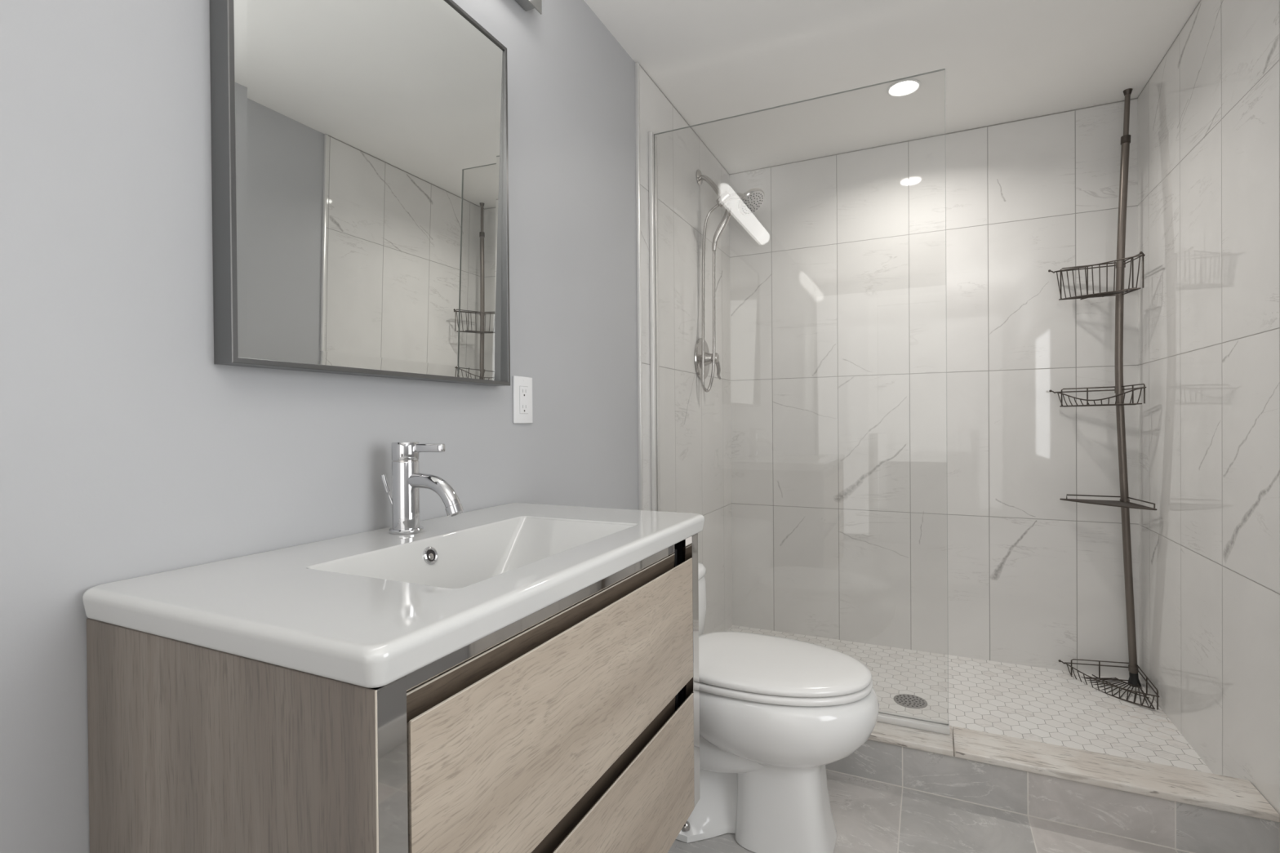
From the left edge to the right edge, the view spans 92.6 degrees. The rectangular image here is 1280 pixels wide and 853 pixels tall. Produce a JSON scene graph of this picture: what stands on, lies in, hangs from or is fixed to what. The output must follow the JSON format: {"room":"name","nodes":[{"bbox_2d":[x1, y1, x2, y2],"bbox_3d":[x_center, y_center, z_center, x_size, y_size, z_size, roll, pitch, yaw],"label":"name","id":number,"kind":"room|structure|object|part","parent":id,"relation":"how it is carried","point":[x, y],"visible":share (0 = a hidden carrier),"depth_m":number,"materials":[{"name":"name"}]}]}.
{"room":"bathroom","nodes":[
{"label":"bathroom","id":0,"kind":"room"},
{"bbox_2d":[0,0,732,852],"bbox_3d":[-0.595,-0.039,0.977,0.130,2.375,4.898,0,0,25],"label":"wall","id":1,"kind":"structure","parent":0,"point":[126,452],"depth_m":0.84,"materials":[{"name":"paint"}]},
{"bbox_2d":[209,0,510,386],"bbox_3d":[-0.446,-0.471,1.117,0.041,0.762,0.613,0,0,25],"label":"wall mirror","id":2,"kind":"object","parent":1,"relation":"attached to","point":[360,154],"visible":1,"depth_m":1.04,"materials":[{"name":"grey mirror"}]},
{"bbox_2d":[86,533,700,852],"bbox_3d":[-0.264,0.490,0.981,0.474,0.539,0.798,0,0,25],"label":"vanity cabinet","id":3,"kind":"object","parent":1,"relation":"attached to","point":[572,726],"visible":0.82,"depth_m":0.67,"materials":[{"name":"beige wood"}]},
{"bbox_3d":[-0.432,0.494,0.628,0.472,0.539,0.018,0,0,25],"label":"panel","id":4,"kind":"part","parent":3,"relation":"part of","materials":[{"name":"beige wood"}]},
{"bbox_3d":[-0.224,0.493,0.539,0.022,0.539,0.033,0,0,25],"label":"chrome post","id":5,"kind":"part","parent":3,"relation":"part of","materials":[{"name":"grey metal"}]},
{"bbox_2d":[82,502,704,688],"bbox_3d":[-0.259,0.248,0.986,0.483,0.128,0.834,0,0,25],"label":"washbasin","id":6,"kind":"object","parent":3,"relation":"in","point":[371,609],"visible":0.91,"depth_m":0.71,"materials":[{"name":"white ceramic"}]},
{"bbox_2d":[380,441,463,534],"bbox_3d":[-0.372,0.105,1.053,0.166,0.158,0.057,0,0,25],"label":"faucet","id":7,"kind":"object","parent":6,"relation":"on","point":[406,478],"visible":1,"depth_m":1.05,"materials":[{"name":"silver metal"}]},
{"bbox_3d":[-0.443,0.112,1.074,0.023,0.057,0.008,-1,0,-14],"label":"pop rod","id":8,"kind":"part","parent":7,"relation":"part of","materials":[{"name":"silver metal"}]},
{"bbox_3d":[-0.366,0.037,1.062,0.058,0.015,0.013,0,0,11],"label":"lever","id":9,"kind":"part","parent":7,"relation":"part of","materials":[{"name":"silver metal"}]},
{"bbox_3d":[-0.354,0.110,1.045,0.114,0.059,0.026,0,0,25],"label":"spout","id":10,"kind":"part","parent":7,"relation":"part of","materials":[{"name":"silver metal"}]},
{"bbox_3d":[-0.084,0.235,0.876,0.004,0.030,0.700,0,0,25],"label":"rail","id":11,"kind":"part","parent":3,"relation":"part of","materials":[{"name":"silver metal"}]},
{"bbox_3d":[-0.087,0.287,0.879,0.012,0.072,0.698,0,0,25],"label":"finger pull","id":12,"kind":"part","parent":3,"relation":"part of","materials":[{"name":"brown wood"}]},
{"bbox_3d":[-0.058,0.380,0.882,0.016,0.234,0.724,0,0,25],"label":"drawer","id":13,"kind":"part","parent":3,"relation":"part of","materials":[{"name":"brown wood"}]},
{"bbox_3d":[-0.085,0.554,0.881,0.012,0.072,0.698,0,0,25],"label":"finger pull","id":14,"kind":"part","parent":3,"relation":"part of","materials":[{"name":"brown wood"}]},
{"bbox_3d":[-0.056,0.644,0.884,0.016,0.228,0.724,0,0,25],"label":"drawer","id":15,"kind":"part","parent":3,"relation":"part of","materials":[{"name":"brown wood"}]},
{"bbox_3d":[0.103,0.486,1.229,0.022,0.539,0.033,0,0,25],"label":"chrome post","id":16,"kind":"part","parent":3,"relation":"part of","materials":[{"name":"grey metal"}]},
{"bbox_2d":[512,375,533,423],"bbox_3d":[-0.285,-0.065,1.493,0.008,0.114,0.074,0,0,25],"label":"wall outlet","id":17,"kind":"object","parent":1,"relation":"attached to","point":[522,386],"visible":1,"depth_m":1.49,"materials":[{"name":"white plastic"}]},
{"bbox_2d":[520,386,528,413],"bbox_3d":[-0.283,-0.065,1.492,0.002,0.066,0.033,0,0,25],"label":"receptacle","id":18,"kind":"object","parent":17,"relation":"attached to","point":[523,389],"depth_m":1.49,"materials":[{"name":"grey plastic"}]},
{"bbox_2d":[515,0,542,14],"bbox_3d":[-0.419,-1.072,1.129,0.086,0.108,0.853,0,0,25],"label":"vanity light","id":19,"kind":"object","parent":1,"relation":"attached to","point":[527,5],"visible":1,"depth_m":1.50,"materials":[{"name":"silver metal"}]},
{"bbox_3d":[-0.428,-1.072,1.133,0.004,0.108,0.853,0,0,25],"label":"plate","id":20,"kind":"part","parent":19,"relation":"part of","materials":[{"name":"silver metal"}]},
{"bbox_2d":[635,62,643,510],"bbox_3d":[-0.002,-0.170,2.092,0.014,2.135,0.012,0,0,25],"label":"trim","id":21,"kind":"structure","parent":1,"relation":"attached to","point":[637,64],"depth_m":2.08,"materials":[{"name":"white metal"}]},
{"bbox_2d":[693,337,721,379],"bbox_3d":[0.301,-0.292,2.628,0.079,0.182,0.182,0,0,25],"label":"shower valve","id":22,"kind":"object","parent":1,"relation":"attached to","point":[697,355],"visible":0.79,"depth_m":2.61,"materials":[{"name":"silver metal"}]},
{"bbox_3d":[0.333,-0.251,2.632,0.024,0.098,0.053,0,1,43],"label":"lever handle","id":23,"kind":"part","parent":22,"relation":"part of","materials":[{"name":"silver metal"}]},
{"bbox_2d":[696,168,764,215],"bbox_3d":[0.377,-0.992,2.559,0.282,0.219,0.121,0,0,25],"label":"shower","id":24,"kind":"object","parent":1,"relation":"attached to","point":[749,202],"visible":1,"depth_m":2.54,"materials":[{"name":"silver metal"}]},
{"bbox_3d":[0.303,-1.017,2.600,0.114,0.122,0.021,0,0,25],"label":"arm","id":25,"kind":"part","parent":24,"relation":"part of","materials":[{"name":"silver metal"}]},
{"bbox_2d":[701,204,731,391],"bbox_3d":[0.318,-0.546,2.574,0.134,0.802,0.058,0,0,25],"label":"shower hose","id":26,"kind":"object","parent":24,"relation":"hanging from","point":[723,223],"visible":1,"depth_m":2.58,"materials":[{"name":"silver metal"}]},
{"bbox_2d":[583,0,1199,173],"bbox_3d":[0.183,-1.280,0.596,1.874,0.100,4.898,0,0,25],"label":"ceiling","id":27,"kind":"structure","parent":0,"point":[1003,61],"depth_m":2.08,"materials":[{"name":"paint"}]},
{"bbox_2d":[886,79,920,97],"bbox_3d":[0.970,-1.245,2.252,0.116,0.007,0.116,0,0,25],"label":"recessed light","id":28,"kind":"object","parent":27,"relation":"in","point":[907,86],"visible":1,"depth_m":2.25,"materials":[{"name":"white"}]},
{"bbox_2d":[667,769,1190,852],"bbox_3d":[-0.024,1.099,0.132,1.634,0.100,3.597,0,0,25],"label":"floor","id":29,"kind":"structure","parent":0,"point":[869,816],"depth_m":1.57,"materials":[{"name":"grey tile"}]},
{"bbox_2d":[675,561,879,852],"bbox_3d":[0.217,0.720,1.626,0.782,0.632,0.444,0,0,25],"label":"toilet","id":30,"kind":"object","parent":29,"relation":"on","point":[775,711],"visible":0.66,"depth_m":1.46,"materials":[{"name":"white ceramic"}]},
{"bbox_3d":[-0.007,0.429,1.729,0.293,0.036,0.444,0,0,25],"label":"tank lid","id":31,"kind":"part","parent":30,"relation":"part of","materials":[{"name":"white ceramic"}]},
{"bbox_3d":[-0.005,0.584,1.730,0.294,0.270,0.440,0,0,25],"label":"tank","id":32,"kind":"part","parent":30,"relation":"part of","materials":[{"name":"white ceramic"}]},
{"bbox_3d":[0.337,0.601,1.568,0.483,0.026,0.359,0,0,25],"label":"lid","id":33,"kind":"part","parent":30,"relation":"part of","materials":[{"name":"white plastic"}]},
{"bbox_3d":[0.338,0.625,1.568,0.484,0.017,0.363,0,0,25],"label":"seat","id":34,"kind":"part","parent":30,"relation":"part of","materials":[{"name":"white plastic"}]},
{"bbox_3d":[0.342,0.836,1.569,0.508,0.398,0.376,0,0,25],"label":"bowl","id":35,"kind":"part","parent":30,"relation":"part of","materials":[{"name":"white ceramic"}]},
{"bbox_2d":[826,721,1279,852],"bbox_3d":[0.772,0.962,1.815,1.614,0.139,0.153,0,0,25],"label":"shower curb","id":36,"kind":"object","parent":29,"relation":"on","point":[1174,807],"visible":0.66,"depth_m":1.59,"materials":[{"name":"grey stone"}]},
{"bbox_2d":[648,68,950,734],"bbox_3d":[0.472,-0.072,1.982,0.939,1.933,0.048,0,0,25],"label":"glass panel","id":37,"kind":"object","parent":36,"relation":"on","point":[891,717],"visible":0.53,"depth_m":2.15,"materials":[{"name":"clear"}]},
{"bbox_3d":[0.473,-0.074,1.982,0.929,1.924,0.008,0,0,25],"label":"glass pane","id":38,"kind":"part","parent":37,"relation":"part of","materials":[{"name":"clear glass"}]},
{"bbox_2d":[728,97,1138,679],"bbox_3d":[1.183,-0.115,2.695,1.634,2.274,0.010,0,0,25],"label":"wall","id":39,"kind":"structure","parent":0,"point":[846,289],"depth_m":2.64,"materials":[{"name":"tile"}]},
{"bbox_2d":[727,625,1213,773],"bbox_3d":[0.994,1.057,2.283,1.614,0.139,0.918,0,0,25],"label":"floor","id":40,"kind":"structure","parent":0,"point":[1034,704],"depth_m":2.19,"materials":[{"name":"tile"}]},
{"bbox_2d":[893,693,927,708],"bbox_3d":[0.972,0.987,2.201,0.112,0.002,0.112,0,0,25],"label":"shower drain","id":41,"kind":"object","parent":40,"relation":"on","point":[912,701],"visible":1,"depth_m":2.19,"materials":[{"name":"silver metal"}]},
{"bbox_2d":[1048,88,1159,710],"bbox_3d":[1.700,-0.133,2.256,0.288,2.243,0.287,0,0,25],"label":"caddy","id":42,"kind":"object","parent":40,"relation":"on","point":[1124,503],"visible":1,"depth_m":2.30,"materials":[{"name":"brown metal"}]},
{"bbox_2d":[1048,251,1145,300],"bbox_3d":[1.675,-0.550,2.262,0.241,0.148,0.284,0,0,25],"label":"basket","id":43,"kind":"object","parent":42,"relation":"on","point":[1121,260],"depth_m":2.29,"materials":[{"name":"brown metal"}]},
{"bbox_2d":[1048,383,1146,407],"bbox_3d":[1.691,-0.114,2.278,0.247,0.075,0.249,0,0,25],"label":"basket","id":44,"kind":"object","parent":42,"relation":"on","point":[1119,392],"depth_m":2.30,"materials":[{"name":"brown metal"}]},
{"bbox_2d":[1059,494,1156,510],"bbox_3d":[1.771,0.278,2.280,0.148,0.027,0.345,-1,0,-16],"label":"shelf","id":45,"kind":"object","parent":42,"relation":"attached to","point":[1124,503],"depth_m":2.30,"materials":[{"name":"brown metal"}]},
{"bbox_2d":[1057,658,1159,710],"bbox_3d":[1.722,0.944,2.265,0.249,0.090,0.273,0,0,25],"label":"basket","id":46,"kind":"object","parent":42,"relation":"on","point":[1133,681],"depth_m":2.30,"materials":[{"name":"brown metal"}]},
{"bbox_2d":[1137,0,1279,852],"bbox_3d":[1.688,-0.114,1.865,0.010,2.274,1.058,0,0,25],"label":"wall","id":47,"kind":"structure","parent":0,"point":[1208,114],"depth_m":1.73,"materials":[{"name":"tile"}]}
]}

